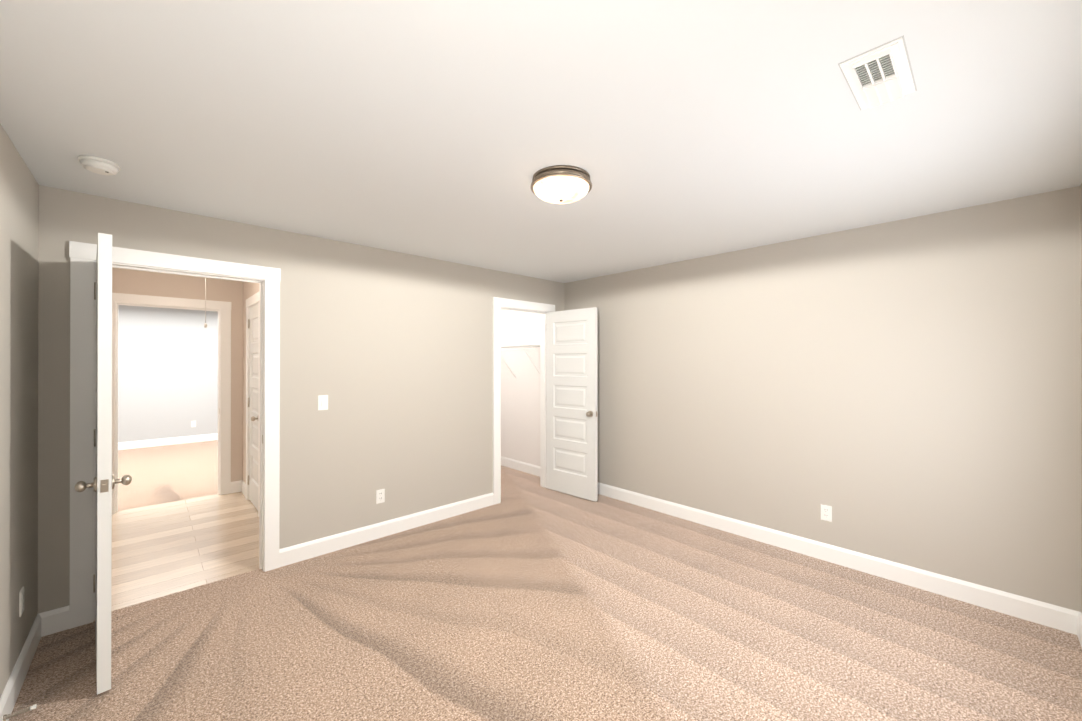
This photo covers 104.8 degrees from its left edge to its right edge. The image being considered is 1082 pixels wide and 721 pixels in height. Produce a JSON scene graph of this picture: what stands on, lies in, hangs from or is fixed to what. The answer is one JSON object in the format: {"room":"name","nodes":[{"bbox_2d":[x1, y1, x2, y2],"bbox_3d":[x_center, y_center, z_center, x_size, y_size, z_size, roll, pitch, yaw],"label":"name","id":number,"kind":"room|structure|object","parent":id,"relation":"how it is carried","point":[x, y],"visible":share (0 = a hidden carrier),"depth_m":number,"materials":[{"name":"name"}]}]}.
{"room":"empty bedroom","nodes":[
{"label":"empty bedroom","id":0,"kind":"room"},
{"bbox_2d":[0,124,38,697],"bbox_3d":[-1.395,0.268,0.757,0.120,2.440,3.980,0,0,-43],"label":"wall","id":1,"kind":"structure","parent":0,"point":[19,242],"depth_m":1.90,"materials":[{"name":"grey paint"}]},
{"bbox_2d":[19,586,23,616],"bbox_3d":[-2.435,1.130,1.954,0.008,0.114,0.070,0,0,-43],"label":"outlet","id":2,"kind":"object","parent":1,"relation":"attached to","point":[21,601],"visible":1,"depth_m":1.93,"materials":[{"name":"white plastic"}]},
{"bbox_2d":[0,610,51,720],"bbox_3d":[-1.392,1.425,0.861,0.030,0.125,3.830,0,0,-43],"label":"baseboard","id":3,"kind":"structure","parent":1,"relation":"attached to","point":[42,625],"depth_m":1.94,"materials":[{"name":"white paint"}]},
{"bbox_2d":[3,704,36,720],"bbox_3d":[-2.114,1.428,1.690,0.084,0.021,0.022,0,0,-43],"label":"spring door stop","id":4,"kind":"object","parent":3,"relation":"attached to","point":[22,711],"visible":1,"depth_m":1.69,"materials":[{"name":"silver metal"}]},
{"bbox_2d":[118,305,217,442],"bbox_3d":[-6.915,0.283,7.221,4.740,2.440,0.120,0,0,-43],"label":"wall","id":5,"kind":"structure","parent":0,"point":[167,372],"depth_m":7.39,"materials":[{"name":"grey paint"}]},
{"bbox_2d":[118,433,217,449],"bbox_3d":[-6.869,1.440,7.170,4.500,0.125,0.015,0,0,-43],"label":"baseboard","id":6,"kind":"structure","parent":5,"relation":"attached to","point":[162,442],"depth_m":7.37,"materials":[{"name":"white paint"}]},
{"bbox_2d":[191,421,195,426],"bbox_3d":[-6.376,1.164,7.638,0.070,0.114,0.008,0,0,-43],"label":"outlet","id":7,"kind":"object","parent":5,"relation":"attached to","point":[193,423],"visible":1,"depth_m":7.63,"materials":[{"name":"white plastic"}]},
{"bbox_2d":[243,282,259,483],"bbox_3d":[-2.622,0.275,4.017,0.120,2.440,2.210,0,0,-43],"label":"wall","id":8,"kind":"structure","parent":0,"point":[250,289],"depth_m":4.69,"materials":[{"name":"beige paint"}]},
{"bbox_2d":[238,480,245,496],"bbox_3d":[-3.320,1.434,4.646,0.030,0.125,0.334,0,0,-43],"label":"baseboard","id":9,"kind":"structure","parent":8,"relation":"attached to","point":[238,486],"depth_m":4.71,"materials":[{"name":"white paint"}]},
{"bbox_2d":[246,291,259,515],"bbox_3d":[-2.883,0.418,4.279,0.142,2.156,0.810,0,0,-43],"label":"door frame","id":10,"kind":"structure","parent":8,"relation":"attached to","point":[253,300],"depth_m":4.46,"materials":[{"name":"white paint"}]},
{"bbox_2d":[248,304,258,509],"bbox_3d":[-2.906,0.461,4.259,0.177,2.045,0.626,0,0,-43],"label":"hall door","id":11,"kind":"structure","parent":8,"relation":"in","point":[253,323],"depth_m":4.30,"materials":[{"name":"white paint"}]},
{"bbox_2d":[38,185,564,613],"bbox_3d":[-1.255,0.275,3.704,4.362,2.440,0.120,0,0,-43],"label":"wall","id":12,"kind":"structure","parent":0,"point":[389,353],"depth_m":3.31,"materials":[{"name":"grey paint"}]},
{"bbox_2d":[74,233,131,694],"bbox_3d":[-2.237,0.456,2.159,0.181,2.045,0.852,0,0,-43],"label":"bedroom door","id":13,"kind":"structure","parent":12,"relation":"in","point":[104,482],"depth_m":1.86,"materials":[{"name":"white paint"}]},
{"bbox_2d":[69,241,280,628],"bbox_3d":[-2.305,0.414,2.715,1.014,2.156,0.162,0,0,-43],"label":"door frame","id":14,"kind":"structure","parent":12,"relation":"attached to","point":[82,256],"depth_m":2.39,"materials":[{"name":"white paint"}]},
{"bbox_2d":[318,395,327,409],"bbox_3d":[-1.680,0.325,3.212,0.070,0.114,0.013,0,0,-43],"label":"light switch","id":15,"kind":"object","parent":12,"relation":"attached to","point":[322,402],"visible":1,"depth_m":3.21,"materials":[{"name":"white plastic"}]},
{"bbox_2d":[376,489,384,503],"bbox_3d":[-1.356,1.148,3.519,0.070,0.114,0.008,0,0,-43],"label":"outlet","id":16,"kind":"object","parent":12,"relation":"attached to","point":[380,495],"visible":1,"depth_m":3.52,"materials":[{"name":"white plastic"}]},
{"bbox_2d":[279,492,493,566],"bbox_3d":[-1.194,1.432,3.665,1.918,0.125,0.015,0,0,-43],"label":"baseboard","id":17,"kind":"structure","parent":12,"relation":"attached to","point":[314,548],"depth_m":3.49,"materials":[{"name":"white paint"}]},
{"bbox_2d":[493,297,554,504],"bbox_3d":[-0.216,0.419,4.682,0.905,2.156,0.162,0,0,-43],"label":"door frame","id":18,"kind":"structure","parent":12,"relation":"attached to","point":[541,309],"depth_m":4.38,"materials":[{"name":"white paint"}]},
{"bbox_2d":[546,307,597,501],"bbox_3d":[0.334,0.462,4.651,0.173,2.045,0.746,0,0,-43],"label":"closet door","id":19,"kind":"structure","parent":12,"relation":"in","point":[571,410],"depth_m":4.59,"materials":[{"name":"white paint"}]},
{"bbox_2d":[0,0,1081,282],"bbox_3d":[0.109,-0.999,2.258,4.362,0.100,4.100,0,0,-43],"label":"ceiling","id":20,"kind":"structure","parent":0,"point":[676,130],"depth_m":1.62,"materials":[{"name":"white paint"}]},
{"bbox_2d":[78,155,120,174],"bbox_3d":[-2.116,-0.927,1.997,0.140,0.046,0.140,0,0,-43],"label":"smoke detector","id":21,"kind":"object","parent":20,"relation":"attached to","point":[98,165],"visible":1,"depth_m":1.96,"materials":[{"name":"white plastic"}]},
{"bbox_2d":[531,165,591,203],"bbox_3d":[0.105,-0.889,2.172,0.320,0.120,0.320,0,0,-43],"label":"flush-mount ceiling light","id":22,"kind":"object","parent":20,"relation":"attached to","point":[560,184],"visible":1,"depth_m":2.08,"materials":[{"name":"white glass"}]},
{"bbox_2d":[838,35,916,109],"bbox_3d":[1.137,-0.941,1.399,0.360,0.020,0.160,0,0,-43],"label":"ceiling vent","id":23,"kind":"object","parent":20,"relation":"in","point":[879,75],"visible":1,"depth_m":1.37,"materials":[{"name":"white metal"}]},
{"bbox_2d":[9,487,1081,720],"bbox_3d":[0.129,1.541,2.230,4.362,0.100,4.040,0,0,-43],"label":"floor","id":24,"kind":"structure","parent":0,"point":[543,603],"depth_m":2.22,"materials":[{"name":"beige carpet"}]},
{"bbox_2d":[501,186,1080,611],"bbox_3d":[1.108,0.276,4.287,0.120,2.440,5.690,0,0,-43],"label":"wall","id":25,"kind":"structure","parent":0,"point":[906,391],"depth_m":2.92,"materials":[{"name":"grey paint"}]},
{"bbox_2d":[501,345,539,377],"bbox_3d":[-0.481,0.028,5.614,0.376,0.428,1.560,0,0,-43],"label":"wire closet shelf","id":26,"kind":"object","parent":25,"relation":"attached to","point":[519,349],"visible":0.5,"depth_m":5.25,"materials":[{"name":"white metal"}]},
{"bbox_2d":[501,456,539,476],"bbox_3d":[-0.336,1.437,5.720,0.015,0.125,1.560,0,0,-43],"label":"baseboard","id":27,"kind":"structure","parent":25,"relation":"attached to","point":[521,466],"depth_m":5.62,"materials":[{"name":"white paint"}]},
{"bbox_2d":[821,504,831,521],"bbox_3d":[2.129,1.139,3.107,0.008,0.114,0.070,0,0,-43],"label":"outlet","id":28,"kind":"object","parent":25,"relation":"attached to","point":[826,512],"visible":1,"depth_m":3.10,"materials":[{"name":"white plastic"}]},
{"bbox_2d":[598,482,1071,633],"bbox_3d":[1.584,1.432,3.661,0.042,0.125,3.830,0,0,-43],"label":"baseboard","id":29,"kind":"structure","parent":25,"relation":"attached to","point":[932,582],"depth_m":2.89,"materials":[{"name":"white paint"}]},
{"bbox_2d":[1080,183,1081,612],"bbox_3d":[1.472,0.268,0.805,4.122,2.440,0.120,0,0,-43],"label":"wall","id":30,"kind":"structure","parent":0,"point":[1081,361],"depth_m":2.25,"materials":[{"name":"grey paint"}]},
{"bbox_2d":[1072,610,1081,646],"bbox_3d":[1.426,1.425,0.852,4.122,0.125,0.015,0,0,-43],"label":"baseboard","id":31,"kind":"structure","parent":30,"relation":"attached to","point":[1076,615],"depth_m":2.25,"materials":[{"name":"white paint"}]},
{"bbox_3d":[-3.122,-0.996,3.632,1.380,0.100,2.330,0,0,-43],"label":"ceiling","id":32,"kind":"structure","parent":0,"visible":0},
{"bbox_2d":[204,278,206,327],"bbox_3d":[-2.837,-0.612,3.522,0.024,0.668,0.024,0,0,-43],"label":"pull cord","id":33,"kind":"object","parent":32,"relation":"hanging from","point":[205,325],"visible":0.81,"depth_m":3.52,"materials":[{"name":"white plastic"}]},
{"label":"outside","id":34,"kind":"structure","parent":0,"visible":0},
{"bbox_2d":[118,440,217,510],"bbox_3d":[-5.527,1.549,5.743,4.740,0.100,4.170,0,0,-43],"label":"floor carpet","id":35,"kind":"object","parent":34,"point":[168,473],"visible":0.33,"depth_m":5.52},
{"bbox_2d":[112,268,242,481],"bbox_3d":[-3.880,0.276,4.434,1.380,2.440,0.120,0,0,-43],"label":"wall","id":36,"kind":"structure","parent":34,"point":[129,281],"depth_m":4.65,"materials":[{"name":"beige paint"}]},
{"bbox_2d":[112,293,230,513],"bbox_3d":[-3.912,0.418,4.402,1.010,2.156,0.162,0,0,-43],"label":"door frame","id":37,"kind":"structure","parent":36,"relation":"attached to","point":[223,308],"depth_m":4.63,"materials":[{"name":"white paint"}]},
{"bbox_2d":[111,492,259,610],"bbox_3d":[-3.081,1.544,3.582,1.380,0.100,2.330,0,0,-43],"label":"floor","id":38,"kind":"structure","parent":34,"point":[162,550],"depth_m":3.36,"materials":[{"name":"brown wood"}]},
{"bbox_2d":[501,465,542,498],"bbox_3d":[-0.991,1.548,5.171,1.962,0.100,1.780,0,0,-43],"label":"floor","id":39,"kind":"structure","parent":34,"point":[514,482],"depth_m":5.11,"materials":[{"name":"beige carpet"}]}
]}

